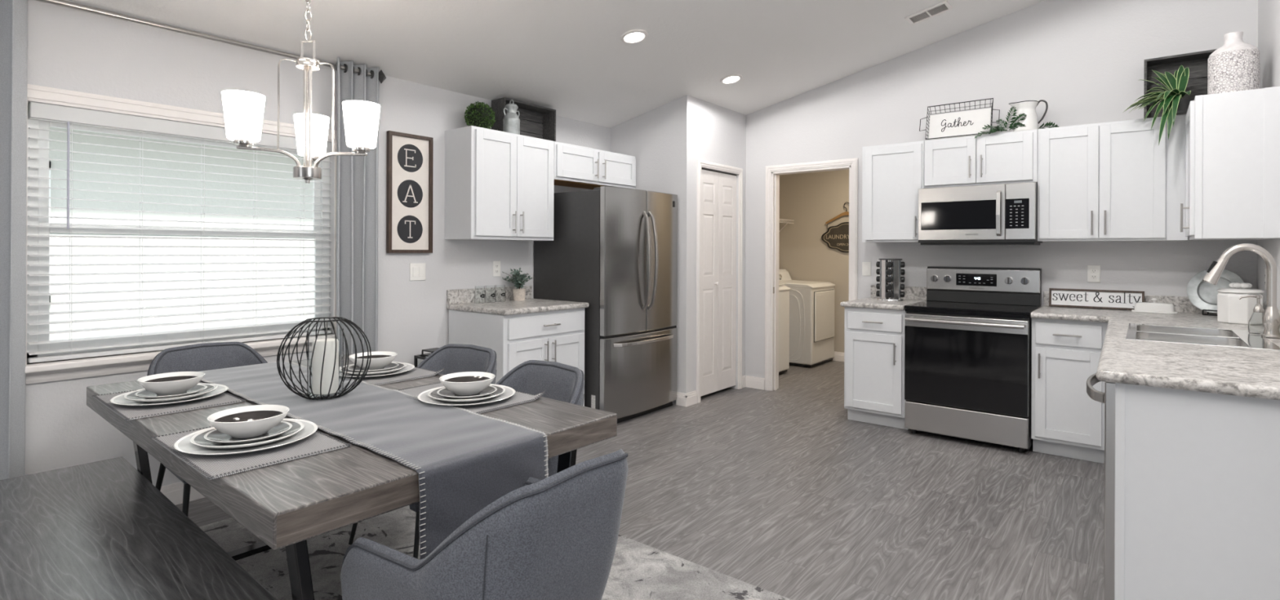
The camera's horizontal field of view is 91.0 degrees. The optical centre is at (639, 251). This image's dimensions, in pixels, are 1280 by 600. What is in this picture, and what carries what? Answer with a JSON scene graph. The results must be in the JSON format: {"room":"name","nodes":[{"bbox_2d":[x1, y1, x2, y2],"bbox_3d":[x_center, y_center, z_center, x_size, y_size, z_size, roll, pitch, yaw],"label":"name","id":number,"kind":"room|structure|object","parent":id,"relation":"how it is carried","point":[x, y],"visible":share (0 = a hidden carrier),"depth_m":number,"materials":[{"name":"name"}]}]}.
{"room":"eat-in kitchen","nodes":[
{"label":"eat-in kitchen","id":0,"kind":"room"},
{"bbox_2d":[25,0,610,486],"bbox_3d":[-2.810,0.057,2.727,0.120,2.454,10.175,0,0,39],"label":"wall","id":1,"kind":"structure","parent":0,"point":[69,49],"depth_m":3.41,"materials":[{"name":"white paint"}]},
{"bbox_2d":[25,84,337,384],"bbox_3d":[-2.292,-0.072,3.306,0.162,1.317,1.515,0,0,39],"label":"window","id":2,"kind":"structure","parent":1,"relation":"in","point":[75,368],"depth_m":3.04,"materials":[{"name":"plastic"}]},
{"bbox_2d":[27,102,332,363],"bbox_3d":[-2.293,-0.081,3.304,0.062,1.155,1.321,0,0,39],"label":"window blind","id":3,"kind":"object","parent":2,"relation":"attached to","point":[37,111],"visible":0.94,"depth_m":3.13,"materials":[{"name":"white plastic"}]},
{"bbox_2d":[160,481,204,505],"bbox_3d":[-3.617,1.227,1.618,0.017,0.108,7.200,0,0,39],"label":"baseboard","id":4,"kind":"structure","parent":1,"relation":"attached to","point":[174,492],"depth_m":3.19,"materials":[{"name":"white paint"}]},
{"bbox_2d":[35,0,386,83],"bbox_3d":[-2.316,-1.099,3.133,0.131,0.090,2.220,0,0,39],"label":"curtain rod","id":5,"kind":"object","parent":1,"relation":"attached to","point":[64,3],"visible":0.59,"depth_m":3.11,"materials":[{"name":"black metal"}]},
{"bbox_2d":[0,0,27,479],"bbox_3d":[-2.779,0.063,2.539,0.120,2.412,0.450,0,0,37],"label":"curtain","id":6,"kind":"object","parent":5,"relation":"hanging from","point":[13,13],"visible":0.86,"depth_m":2.65,"materials":[{"name":"fabric"}]},
{"bbox_2d":[335,57,379,355],"bbox_3d":[-1.724,0.067,3.841,0.120,2.412,0.293,0,0,39],"label":"curtain","id":7,"kind":"object","parent":5,"relation":"hanging from","point":[357,181],"visible":0.62,"depth_m":3.84,"materials":[{"name":"fabric"}]},
{"bbox_2d":[386,130,433,253],"bbox_3d":[-1.531,-0.382,4.195,0.032,0.790,0.322,0,0,39],"label":"wall sign","id":8,"kind":"object","parent":1,"relation":"attached to","point":[410,157],"visible":1,"depth_m":4.19,"materials":[{"name":"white wood"}]},
{"bbox_2d":[409,262,426,280],"bbox_3d":[-1.501,0.140,4.254,0.009,0.116,0.118,0,0,39],"label":"light switch","id":9,"kind":"object","parent":1,"relation":"attached to","point":[417,270],"visible":1,"depth_m":4.25,"materials":[{"name":"plastic"}]},
{"bbox_2d":[446,285,532,304],"bbox_3d":[-1.112,0.325,4.729,0.019,0.102,0.776,0,0,39],"label":"backsplash","id":10,"kind":"structure","parent":1,"relation":"attached to","point":[459,295],"depth_m":4.64,"materials":[{"name":"stone"}]},
{"bbox_2d":[492,261,500,276],"bbox_3d":[-1.086,0.134,4.771,0.009,0.116,0.072,0,0,39],"label":"power outlet","id":11,"kind":"object","parent":1,"relation":"attached to","point":[495,264],"visible":1,"depth_m":4.76,"materials":[{"name":"plastic"}]},
{"bbox_2d":[444,125,554,240],"bbox_3d":[-0.993,-0.462,4.603,0.361,0.762,0.758,0,0,39],"label":"upper cabinet","id":12,"kind":"object","parent":1,"relation":"attached to","point":[500,185],"visible":1,"depth_m":4.40,"materials":[{"name":"white wood"}]},
{"bbox_2d":[463,101,496,128],"bbox_3d":[-1.137,-0.947,4.452,0.213,0.220,0.220,0,0,39],"label":"boxwood ball","id":13,"kind":"object","parent":12,"relation":"on","point":[480,115],"visible":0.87,"depth_m":4.39,"materials":[{"name":"green plant"}]},
{"bbox_2d":[502,99,519,134],"bbox_3d":[-0.935,-0.973,4.582,0.122,0.260,0.122,0,0,-1],"label":"milk can","id":14,"kind":"object","parent":12,"relation":"on","point":[511,121],"visible":0.94,"depth_m":4.54,"materials":[{"name":"metal"}]},
{"bbox_2d":[491,97,555,141],"bbox_3d":[-0.892,-0.985,4.868,0.153,0.285,0.520,0,0,39],"label":"wooden crate","id":15,"kind":"object","parent":12,"relation":"on","point":[529,112],"visible":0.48,"depth_m":4.97,"materials":[{"name":"grey wood"}]},
{"bbox_2d":[554,141,635,189],"bbox_3d":[-0.445,-0.695,5.284,0.361,0.293,0.983,0,0,39],"label":"upper cabinet","id":16,"kind":"object","parent":1,"relation":"attached to","point":[575,166],"visible":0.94,"depth_m":5.14,"materials":[{"name":"white wood"}]},
{"bbox_2d":[65,0,1044,128],"bbox_3d":[0.533,-1.636,0.048,8.678,1.066,10.175,0,0,39],"label":"ceiling","id":17,"kind":"structure","parent":0,"point":[569,57],"depth_m":4.15,"materials":[{"name":"white paint"}]},
{"bbox_2d":[221,0,380,183],"bbox_3d":[-1.232,-0.843,2.239,0.480,1.196,0.440,0,0,39],"label":"chandelier","id":18,"kind":"object","parent":17,"relation":"hanging from","point":[243,111],"visible":1,"depth_m":2.23,"materials":[{"name":"white glass"}]},
{"bbox_2d":[620,29,648,44],"bbox_3d":[-0.038,-1.387,4.075,0.180,0.042,0.184,0,0,43],"label":"recessed light","id":19,"kind":"object","parent":17,"relation":"in","point":[634,36],"visible":1,"depth_m":4.07,"materials":[{"name":"white paint"}]},
{"bbox_2d":[720,74,742,84],"bbox_3d":[0.733,-1.381,5.059,0.180,0.042,0.184,0,0,43],"label":"recessed light","id":20,"kind":"object","parent":17,"relation":"in","point":[731,78],"visible":1,"depth_m":5.05,"materials":[{"name":"white paint"}]},
{"bbox_2d":[904,0,952,25],"bbox_3d":[2.022,-1.666,4.409,0.275,0.067,0.170,0,0,39],"label":"ceiling vent","id":21,"kind":"object","parent":17,"relation":"in","point":[941,7],"visible":1,"depth_m":4.40,"materials":[{"name":"white metal"}]},
{"bbox_2d":[175,360,1104,599],"bbox_3d":[1.133,1.359,0.818,8.750,0.120,12.200,0,0,39],"label":"floor","id":22,"kind":"structure","parent":0,"point":[778,491],"depth_m":3.25,"materials":[{"name":"plastic"}]},
{"bbox_2d":[413,347,439,366],"bbox_3d":[-1.361,0.971,4.168,0.186,0.638,0.186,0,0,39],"label":"lantern","id":23,"kind":"object","parent":22,"relation":"on","point":[423,356],"visible":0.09,"depth_m":4.15,"materials":[{"name":"black metal"}]},
{"bbox_2d":[199,505,791,599],"bbox_3d":[-0.943,1.284,1.946,2.920,0.012,2.470,0,0,39],"label":"rug","id":24,"kind":"object","parent":22,"relation":"on","point":[638,571],"visible":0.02,"depth_m":2.55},
{"bbox_2d":[0,456,277,599],"bbox_3d":[-1.582,1.052,1.804,1.720,0.448,0.470,0,0,40],"label":"bench","id":25,"kind":"object","parent":24,"relation":"on","point":[100,530],"visible":1,"depth_m":1.78,"materials":[{"name":"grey wood"}]},
{"bbox_2d":[146,342,267,516],"bbox_3d":[-1.919,0.860,2.885,0.539,0.827,0.534,0,0,39],"label":"armchair","id":26,"kind":"object","parent":24,"relation":"on","point":[220,355],"visible":0.17,"depth_m":3.00,"materials":[{"name":"grey fabric"}]},
{"bbox_2d":[86,353,617,599],"bbox_3d":[-1.136,0.909,2.302,1.876,0.738,1.060,0,0,40],"label":"dining table","id":27,"kind":"object","parent":24,"relation":"on","point":[288,504],"visible":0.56,"depth_m":1.55,"materials":[{"name":"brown wood"}]},
{"bbox_2d":[92,381,245,421],"bbox_3d":[-1.712,0.534,2.281,0.503,0.007,0.338,0,0,40],"label":"placemat","id":28,"kind":"object","parent":27,"relation":"on","point":[126,412],"visible":0.58,"depth_m":2.17,"materials":[{"name":"grey fabric"}]},
{"bbox_2d":[110,383,228,405],"bbox_3d":[-1.698,0.524,2.283,0.344,0.016,0.344,0,0,40],"label":"charger plate","id":29,"kind":"object","parent":28,"relation":"on","point":[119,399],"visible":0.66,"depth_m":2.21,"materials":[{"name":"grey ceramic"}]},
{"bbox_2d":[123,382,217,402],"bbox_3d":[-1.698,0.516,2.283,0.274,0.019,0.274,0,0,40],"label":"dinner plate","id":30,"kind":"object","parent":29,"relation":"on","point":[131,396],"visible":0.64,"depth_m":2.22,"materials":[{"name":"white ceramic"}]},
{"bbox_2d":[134,383,207,399],"bbox_3d":[-1.698,0.511,2.283,0.212,0.016,0.212,0,0,40],"label":"salad plate","id":31,"kind":"object","parent":30,"relation":"on","point":[145,393],"visible":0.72,"depth_m":2.25,"materials":[{"name":"white ceramic"}]},
{"bbox_2d":[137,371,204,395],"bbox_3d":[-1.698,0.484,2.283,0.198,0.058,0.198,0,0,40],"label":"soup bowl","id":32,"kind":"object","parent":31,"relation":"on","point":[171,383],"visible":1,"depth_m":2.26,"materials":[{"name":"white ceramic"}]},
{"bbox_2d":[151,417,351,479],"bbox_3d":[-1.101,0.536,1.773,0.503,0.007,0.338,0,0,40],"label":"placemat","id":33,"kind":"object","parent":27,"relation":"on","point":[211,466],"visible":0.58,"depth_m":1.65,"materials":[{"name":"grey fabric"}]},
{"bbox_2d":[173,418,317,454],"bbox_3d":[-1.103,0.526,1.778,0.344,0.016,0.344,0,0,40],"label":"charger plate","id":34,"kind":"object","parent":33,"relation":"on","point":[184,444],"visible":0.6,"depth_m":1.70,"materials":[{"name":"grey ceramic"}]},
{"bbox_2d":[190,418,304,448],"bbox_3d":[-1.103,0.518,1.778,0.274,0.019,0.274,0,0,40],"label":"dinner plate","id":35,"kind":"object","parent":34,"relation":"on","point":[197,439],"visible":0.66,"depth_m":1.72,"materials":[{"name":"white ceramic"}]},
{"bbox_2d":[204,421,292,443],"bbox_3d":[-1.103,0.514,1.778,0.212,0.016,0.212,0,0,40],"label":"salad plate","id":36,"kind":"object","parent":35,"relation":"on","point":[215,436],"visible":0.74,"depth_m":1.75,"materials":[{"name":"white ceramic"}]},
{"bbox_2d":[207,404,289,438],"bbox_3d":[-1.103,0.486,1.778,0.198,0.058,0.198,0,0,40],"label":"soup bowl","id":37,"kind":"object","parent":36,"relation":"on","point":[248,421],"visible":1,"depth_m":1.77,"materials":[{"name":"white ceramic"}]},
{"bbox_2d":[199,360,548,559],"bbox_3d":[-1.137,0.703,2.303,1.915,0.351,0.424,0,0,40],"label":"table runner","id":38,"kind":"object","parent":27,"relation":"on","point":[464,460],"visible":0.67,"depth_m":1.82,"materials":[{"name":"fabric"}]},
{"bbox_2d":[276,316,371,399],"bbox_3d":[-1.149,0.388,2.300,0.308,0.283,0.310,0,0,-10],"label":"candle holder","id":39,"kind":"object","parent":38,"relation":"on","point":[288,385],"visible":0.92,"depth_m":2.25,"materials":[{"name":"black metal"}]},
{"bbox_2d":[306,328,343,397],"bbox_3d":[-1.149,0.404,2.300,0.118,0.235,0.118,0,0,39],"label":"glass cylinder","id":40,"kind":"object","parent":39,"relation":"in","point":[338,393],"visible":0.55,"depth_m":2.29,"materials":[{"name":"clear glass"}]},
{"bbox_2d":[311,338,338,394],"bbox_3d":[-1.149,0.416,2.300,0.087,0.198,0.087,0,0,39],"label":"pillar candle","id":41,"kind":"object","parent":40,"relation":"in","point":[317,357],"visible":0.84,"depth_m":2.26,"materials":[{"name":"wax"}]},
{"bbox_2d":[348,366,444,385],"bbox_3d":[-1.158,0.526,2.790,0.503,0.027,0.338,0,0,40],"label":"placemat","id":42,"kind":"object","parent":27,"relation":"on","point":[416,372],"visible":0.49,"depth_m":2.68,"materials":[{"name":"grey fabric"}]},
{"bbox_2d":[338,362,414,377],"bbox_3d":[-1.174,0.526,2.771,0.344,0.016,0.344,0,0,40],"label":"charger plate","id":43,"kind":"object","parent":42,"relation":"on","point":[409,366],"visible":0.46,"depth_m":2.71,"materials":[{"name":"grey ceramic"}]},
{"bbox_2d":[339,361,406,374],"bbox_3d":[-1.174,0.518,2.771,0.274,0.019,0.274,0,0,40],"label":"dinner plate","id":44,"kind":"object","parent":43,"relation":"on","point":[402,365],"visible":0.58,"depth_m":2.72,"materials":[{"name":"white ceramic"}]},
{"bbox_2d":[347,362,399,372],"bbox_3d":[-1.174,0.513,2.771,0.212,0.016,0.212,0,0,40],"label":"salad plate","id":45,"kind":"object","parent":44,"relation":"on","point":[393,365],"visible":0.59,"depth_m":2.75,"materials":[{"name":"white ceramic"}]},
{"bbox_2d":[348,351,397,369],"bbox_3d":[-1.174,0.486,2.771,0.198,0.058,0.198,0,0,40],"label":"soup bowl","id":46,"kind":"object","parent":45,"relation":"on","point":[380,359],"visible":0.83,"depth_m":2.73,"materials":[{"name":"white ceramic"}]},
{"bbox_2d":[398,382,545,413],"bbox_3d":[-0.657,0.528,2.353,0.523,0.027,0.338,0,0,40],"label":"placemat","id":47,"kind":"object","parent":27,"relation":"on","point":[519,397],"visible":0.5,"depth_m":2.27,"materials":[{"name":"grey fabric"}]},
{"bbox_2d":[417,383,515,405],"bbox_3d":[-0.630,0.528,2.299,0.344,0.016,0.344,0,0,40],"label":"charger plate","id":48,"kind":"object","parent":47,"relation":"on","point":[424,397],"visible":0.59,"depth_m":2.23,"materials":[{"name":"grey ceramic"}]},
{"bbox_2d":[427,383,505,402],"bbox_3d":[-0.630,0.520,2.299,0.274,0.019,0.274,0,0,40],"label":"dinner plate","id":49,"kind":"object","parent":48,"relation":"on","point":[433,393],"visible":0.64,"depth_m":2.25,"materials":[{"name":"white ceramic"}]},
{"bbox_2d":[436,385,497,399],"bbox_3d":[-0.630,0.515,2.299,0.212,0.016,0.212,0,0,40],"label":"salad plate","id":50,"kind":"object","parent":49,"relation":"on","point":[443,392],"visible":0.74,"depth_m":2.28,"materials":[{"name":"white ceramic"}]},
{"bbox_2d":[439,371,495,395],"bbox_3d":[-0.630,0.488,2.299,0.198,0.058,0.198,0,0,40],"label":"soup bowl","id":51,"kind":"object","parent":50,"relation":"on","point":[468,383],"visible":1,"depth_m":2.27,"materials":[{"name":"white ceramic"}]},
{"bbox_2d":[348,343,497,559],"bbox_3d":[-0.949,0.863,2.818,0.534,0.827,0.539,0,0,33],"label":"armchair","id":52,"kind":"object","parent":24,"relation":"on","point":[453,357],"visible":0.15,"depth_m":3.01,"materials":[{"name":"grey fabric"}]},
{"bbox_2d":[340,448,628,599],"bbox_3d":[-0.331,0.866,1.501,0.539,0.827,0.534,0,0,38],"label":"armchair","id":53,"kind":"object","parent":24,"relation":"on","point":[553,537],"visible":1,"depth_m":1.29,"materials":[{"name":"grey fabric"}]},
{"bbox_2d":[409,360,584,511],"bbox_3d":[-0.511,0.865,2.377,0.534,0.827,0.539,0,0,41],"label":"armchair","id":54,"kind":"object","parent":24,"relation":"on","point":[562,382],"visible":0.17,"depth_m":2.54,"materials":[{"name":"grey fabric"}]},
{"bbox_2d":[448,307,584,406],"bbox_3d":[-0.858,0.853,4.525,0.656,0.876,0.757,0,0,39],"label":"base cabinet","id":55,"kind":"object","parent":22,"relation":"on","point":[558,335],"visible":0.47,"depth_m":4.28,"materials":[{"name":"white wood"}]},
{"bbox_2d":[446,285,589,315],"bbox_3d":[-0.867,0.345,4.533,0.646,0.139,0.785,0,0,39],"label":"countertop","id":56,"kind":"structure","parent":55,"relation":"on","point":[460,300],"depth_m":4.49,"materials":[{"name":"stone"}]},
{"bbox_2d":[502,267,532,301],"bbox_3d":[-0.915,0.251,4.795,0.222,0.253,0.218,0,0,39],"label":"potted plant","id":57,"kind":"object","parent":56,"relation":"on","point":[519,294],"visible":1,"depth_m":4.76,"materials":[{"name":"green plant"}]},
{"bbox_2d":[533,186,677,422],"bbox_3d":[-0.233,0.410,5.132,0.872,1.768,0.910,0,0,39],"label":"refrigerator","id":58,"kind":"object","parent":22,"relation":"on","point":[612,250],"visible":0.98,"depth_m":4.79,"materials":[{"name":"grey metal"}]},
{"bbox_2d":[778,283,790,373],"bbox_3d":[1.129,0.761,6.696,0.710,1.075,0.660,0,0,39],"label":"washing machine","id":59,"kind":"object","parent":22,"relation":"on","point":[784,291],"visible":0.13,"depth_m":6.63,"materials":[{"name":"white metal"}]},
{"bbox_2d":[778,269,835,367],"bbox_3d":[1.845,0.764,7.433,0.724,1.075,0.664,0,0,39],"label":"dryer","id":60,"kind":"object","parent":22,"relation":"on","point":[811,303],"visible":0.57,"depth_m":7.09,"materials":[{"name":"white metal"}]},
{"bbox_2d":[844,306,908,429],"bbox_3d":[1.905,0.864,4.880,0.445,0.876,0.661,0,0,39],"label":"base cabinet","id":61,"kind":"object","parent":22,"relation":"on","point":[874,338],"visible":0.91,"depth_m":4.66,"materials":[{"name":"white wood"}]},
{"bbox_2d":[840,284,927,310],"bbox_3d":[1.905,0.355,4.895,0.467,0.139,0.646,0,0,39],"label":"countertop","id":62,"kind":"structure","parent":61,"relation":"on","point":[913,295],"depth_m":4.83,"materials":[{"name":"stone"}]},
{"bbox_2d":[876,258,903,301],"bbox_3d":[1.972,0.223,4.957,0.200,0.330,0.200,0,0,39],"label":"spice rack","id":63,"kind":"object","parent":62,"relation":"on","point":[895,291],"visible":0.94,"depth_m":4.90,"materials":[{"name":"silver metal"}]},
{"bbox_2d":[904,266,1041,453],"bbox_3d":[2.363,0.712,4.473,0.764,1.182,0.713,0,0,39],"label":"range","id":64,"kind":"object","parent":22,"relation":"on","point":[968,346],"visible":1,"depth_m":4.28,"materials":[{"name":"grey metal"}]},
{"bbox_2d":[904,300,1041,315],"bbox_3d":[2.367,0.397,4.477,0.764,0.018,0.612,0,0,39],"label":"cooktop","id":65,"kind":"object","parent":64,"relation":"in","point":[948,307],"depth_m":4.40,"materials":[{"name":"black glass"}]},
{"bbox_2d":[1031,318,1107,463],"bbox_3d":[2.863,0.867,4.110,0.460,0.876,0.661,0,0,39],"label":"base cabinet","id":66,"kind":"object","parent":22,"relation":"on","point":[1066,422],"visible":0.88,"depth_m":3.92,"materials":[{"name":"white wood"}]},
{"bbox_2d":[1086,373,1115,599],"bbox_3d":[1.923,0.868,2.154,0.645,0.868,0.582,0,0,39],"label":"dishwasher","id":67,"kind":"object","parent":22,"relation":"on","point":[1108,397],"visible":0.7,"depth_m":2.08,"materials":[{"name":"grey metal"}]},
{"bbox_2d":[1114,382,1279,599],"bbox_3d":[1.787,0.863,1.868,0.603,0.876,0.026,0,0,39],"label":"end panel","id":68,"kind":"object","parent":22,"relation":"on","point":[1197,473],"visible":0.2,"depth_m":1.93,"materials":[{"name":"white wood"}]},
{"bbox_3d":[2.623,0.866,2.960,0.646,0.876,1.535,0,0,39],"label":"base cabinet","id":69,"kind":"object","parent":22,"relation":"on","visible":0},
{"bbox_2d":[1031,291,1279,399],"bbox_3d":[2.441,0.357,3.072,1.094,0.139,2.817,0,0,39],"label":"countertop","id":70,"kind":"structure","parent":69,"relation":"on","point":[1236,371],"depth_m":2.29,"materials":[{"name":"stone"}]},
{"bbox_2d":[1048,288,1144,310],"bbox_3d":[3.093,0.326,4.279,0.525,0.129,0.038,0,0,39],"label":"sign","id":71,"kind":"object","parent":70,"relation":"on","point":[1058,297],"visible":0.96,"depth_m":4.28,"materials":[{"name":"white wood"}]},
{"bbox_2d":[1131,297,1177,314],"bbox_3d":[3.280,0.347,4.015,0.230,0.092,0.110,0,0,39],"label":"butter dish","id":72,"kind":"object","parent":70,"relation":"on","point":[1140,307],"visible":1,"depth_m":3.98,"materials":[{"name":"white ceramic"}]},
{"bbox_2d":[1125,323,1279,351],"bbox_3d":[2.563,0.473,2.910,0.489,0.174,0.794,0,0,39],"label":"sink","id":73,"kind":"object","parent":70,"relation":"in","point":[1219,337],"visible":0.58,"depth_m":2.93,"materials":[{"name":"silver metal"}]},
{"bbox_2d":[1238,294,1264,334],"bbox_3d":[2.893,0.296,2.965,0.070,0.182,0.100,0,0,-36],"label":"soap dispenser","id":74,"kind":"object","parent":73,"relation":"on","point":[1258,308],"visible":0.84,"depth_m":2.95,"materials":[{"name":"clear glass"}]},
{"bbox_2d":[1248,311,1263,334],"bbox_3d":[2.902,0.335,2.953,0.072,0.105,0.072,0,0,39],"label":"bottle","id":75,"kind":"object","parent":74,"relation":"on","point":[1261,333],"depth_m":2.97,"materials":[{"name":"clear glass"}]},
{"bbox_2d":[1186,269,1244,315],"bbox_3d":[3.527,0.255,3.860,0.135,0.295,0.276,0,0,-37],"label":"charger plate","id":76,"kind":"object","parent":70,"relation":"on","point":[1202,295],"visible":0.54,"depth_m":3.90,"materials":[{"name":"metal"}]},
{"bbox_2d":[1217,282,1264,324],"bbox_3d":[3.276,0.283,3.435,0.190,0.220,0.190,0,0,39],"label":"canister","id":77,"kind":"object","parent":70,"relation":"on","point":[1230,309],"visible":0.98,"depth_m":3.38,"materials":[{"name":"white ceramic"}]},
{"bbox_2d":[1202,243,1279,337],"bbox_3d":[2.773,0.175,2.895,0.270,0.422,0.131,0,0,16],"label":"faucet","id":78,"kind":"object","parent":70,"relation":"on","point":[1271,316],"visible":1,"depth_m":2.84,"materials":[{"name":"silver metal"}]},
{"bbox_2d":[610,94,693,404],"bbox_3d":[0.088,-0.016,5.560,0.851,2.621,0.100,0,0,39],"label":"wall","id":79,"kind":"structure","parent":0,"point":[660,140],"depth_m":5.32,"materials":[{"name":"white paint"}]},
{"bbox_2d":[693,97,746,391],"bbox_3d":[0.692,-0.008,5.713,0.100,2.611,0.895,0,0,39],"label":"wall","id":80,"kind":"structure","parent":0,"point":[719,132],"depth_m":5.68,"materials":[{"name":"white paint"}]},
{"bbox_2d":[675,375,746,406],"bbox_3d":[0.661,1.243,5.658,0.107,0.108,1.012,0,0,39],"label":"baseboard","id":81,"kind":"structure","parent":80,"relation":"attached to","point":[690,398],"depth_m":5.28,"materials":[{"name":"white paint"}]},
{"bbox_2d":[700,168,736,396],"bbox_3d":[0.707,0.277,5.679,0.068,1.971,0.639,0,0,39],"label":"door","id":82,"kind":"structure","parent":80,"relation":"in","point":[718,190],"depth_m":5.68,"materials":[{"name":"white paint"}]},
{"bbox_2d":[696,159,742,403],"bbox_3d":[0.728,0.258,5.662,0.021,2.078,0.763,0,0,39],"label":"trim","id":83,"kind":"structure","parent":80,"relation":"attached to","point":[700,163],"depth_m":5.46,"materials":[{"name":"white paint"}]},
{"bbox_2d":[778,169,848,352],"bbox_3d":[2.562,0.054,7.368,2.130,2.500,0.100,0,0,39],"label":"wall","id":84,"kind":"structure","parent":0,"point":[812,199],"depth_m":7.65,"materials":[{"name":"beige paint"}]},
{"bbox_2d":[821,201,848,252],"bbox_3d":[2.429,-0.280,7.392,0.620,0.594,0.030,0,0,39],"label":"sign","id":85,"kind":"object","parent":84,"relation":"hanging from","point":[837,237],"visible":0.56,"depth_m":7.45,"materials":[{"name":"black wood"}]},
{"bbox_2d":[831,351,844,361],"bbox_3d":[2.521,1.250,7.323,2.130,0.108,0.017,0,0,39],"label":"baseboard","id":86,"kind":"structure","parent":84,"relation":"attached to","point":[838,356],"depth_m":7.45,"materials":[{"name":"white paint"}]},
{"bbox_2d":[745,0,1257,377],"bbox_3d":[2.136,-0.380,5.205,4.488,3.365,0.120,0,0,39],"label":"wall","id":87,"kind":"structure","parent":0,"point":[1086,59],"depth_m":4.62,"materials":[{"name":"white paint"}]},
{"bbox_2d":[745,375,764,390],"bbox_3d":[1.469,1.246,5.647,1.173,0.108,0.017,0,0,39],"label":"baseboard","id":88,"kind":"structure","parent":87,"relation":"attached to","point":[758,383],"depth_m":5.94,"materials":[{"name":"white paint"}]},
{"bbox_2d":[764,157,857,391],"bbox_3d":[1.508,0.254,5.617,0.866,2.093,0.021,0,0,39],"label":"trim","id":89,"kind":"structure","parent":87,"relation":"attached to","point":[853,162],"depth_m":5.80,"materials":[{"name":"white paint"}]},
{"bbox_2d":[862,262,871,275],"bbox_3d":[1.908,0.150,5.303,0.072,0.116,0.009,0,0,39],"label":"light switch","id":90,"kind":"object","parent":87,"relation":"attached to","point":[866,266],"visible":1,"depth_m":5.30,"materials":[{"name":"plastic"}]},
{"bbox_2d":[862,140,924,242],"bbox_3d":[2.033,-0.451,4.979,0.463,0.762,0.361,0,0,39],"label":"upper cabinet","id":91,"kind":"object","parent":87,"relation":"attached to","point":[893,174],"visible":0.9,"depth_m":4.87,"materials":[{"name":"white wood"}]},
{"bbox_2d":[870,284,927,300],"bbox_3d":[2.109,0.337,5.133,0.447,0.102,0.019,0,0,39],"label":"backsplash","id":92,"kind":"structure","parent":87,"relation":"attached to","point":[910,292],"depth_m":5.06,"materials":[{"name":"stone"}]},
{"bbox_2d":[924,128,1037,188],"bbox_3d":[2.498,-0.651,4.606,0.725,0.359,0.361,0,0,39],"label":"upper cabinet","id":93,"kind":"object","parent":87,"relation":"attached to","point":[1005,157],"visible":0.96,"depth_m":4.47,"materials":[{"name":"white wood"}]},
{"bbox_2d":[919,97,999,139],"bbox_3d":[2.348,-0.969,4.637,0.535,0.260,0.082,0,0,39],"label":"sign","id":94,"kind":"object","parent":93,"relation":"on","point":[966,123],"visible":0.99,"depth_m":4.64,"materials":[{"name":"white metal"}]},
{"bbox_2d":[918,182,1042,245],"bbox_3d":[2.463,-0.253,4.577,0.742,0.417,0.446,0,0,39],"label":"microwave","id":95,"kind":"object","parent":93,"relation":"attached to","point":[1003,214],"visible":1,"depth_m":4.42,"materials":[{"name":"grey metal"}]},
{"bbox_2d":[974,106,1026,137],"bbox_3d":[2.550,-0.889,4.417,0.267,0.207,0.292,0,0,-26],"label":"fern sprig","id":96,"kind":"object","parent":93,"relation":"on","point":[998,129],"visible":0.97,"depth_m":4.40,"materials":[{"name":"green plant"}]},
{"bbox_2d":[1008,99,1048,131],"bbox_3d":[2.705,-0.939,4.399,0.151,0.219,0.199,0,0,-25],"label":"pitcher","id":97,"kind":"object","parent":93,"relation":"on","point":[1027,107],"visible":0.91,"depth_m":4.35,"materials":[{"name":"white ceramic"}]},
{"bbox_2d":[1087,265,1100,282],"bbox_3d":[3.122,0.156,4.329,0.072,0.116,0.009,0,0,39],"label":"power outlet","id":98,"kind":"object","parent":87,"relation":"attached to","point":[1093,271],"visible":1,"depth_m":4.33,"materials":[{"name":"plastic"}]},
{"bbox_2d":[1037,114,1187,241],"bbox_3d":[3.083,-0.447,4.136,0.773,0.762,0.361,0,0,39],"label":"upper cabinet","id":99,"kind":"object","parent":87,"relation":"attached to","point":[1110,181],"visible":0.91,"depth_m":4.01,"materials":[{"name":"white wood"}]},
{"bbox_2d":[1143,48,1217,118],"bbox_3d":[3.421,-1.027,3.984,0.360,0.400,0.158,0,0,39],"label":"wooden crate","id":100,"kind":"object","parent":99,"relation":"on","point":[1196,62],"visible":0.29,"depth_m":4.01,"materials":[{"name":"grey wood"}]},
{"bbox_2d":[1257,0,1279,309],"bbox_3d":[2.898,-0.372,2.666,0.120,3.355,2.885,0,0,39],"label":"wall","id":101,"kind":"structure","parent":0,"point":[1268,11],"depth_m":3.48,"materials":[{"name":"white paint"}]},
{"bbox_2d":[1043,291,1279,331],"bbox_3d":[2.467,0.339,3.105,1.094,0.102,2.733,0,0,39],"label":"backsplash","id":102,"kind":"structure","parent":101,"relation":"attached to","point":[1181,304],"depth_m":4.04,"materials":[{"name":"stone"}]},
{"bbox_2d":[1180,86,1279,239],"bbox_3d":[3.238,-0.447,3.490,0.379,0.762,0.554,0,0,39],"label":"upper cabinet","id":103,"kind":"object","parent":101,"relation":"attached to","point":[1233,139],"visible":1,"depth_m":3.27,"materials":[{"name":"white wood"}]},
{"bbox_2d":[1124,64,1191,146],"bbox_3d":[3.163,-0.877,3.797,0.403,0.536,0.305,0,0,-15],"label":"spider plant","id":104,"kind":"object","parent":103,"relation":"on","point":[1176,83],"visible":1,"depth_m":3.74,"materials":[{"name":"green plant"}]},
{"bbox_2d":[1207,31,1259,94],"bbox_3d":[3.249,-1.010,3.448,0.208,0.364,0.208,0,0,39],"label":"ceramic bottle","id":105,"kind":"object","parent":103,"relation":"on","point":[1234,66],"visible":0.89,"depth_m":3.38,"materials":[{"name":"white ceramic"}]},
{"label":"outside","id":106,"kind":"structure","parent":0,"visible":0},
{"bbox_3d":[-3.494,1.362,4.725,3.442,0.120,17.000,0,0,39],"label":"ground","id":107,"kind":"structure","parent":106,"visible":0},
{"bbox_2d":[48,127,314,340],"bbox_3d":[-4.256,-0.671,7.266,3.060,3.900,14.000,0,0,39],"label":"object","id":108,"kind":"structure","parent":107,"relation":"on","point":[58,174],"depth_m":5.73,"materials":[{"name":"white"}]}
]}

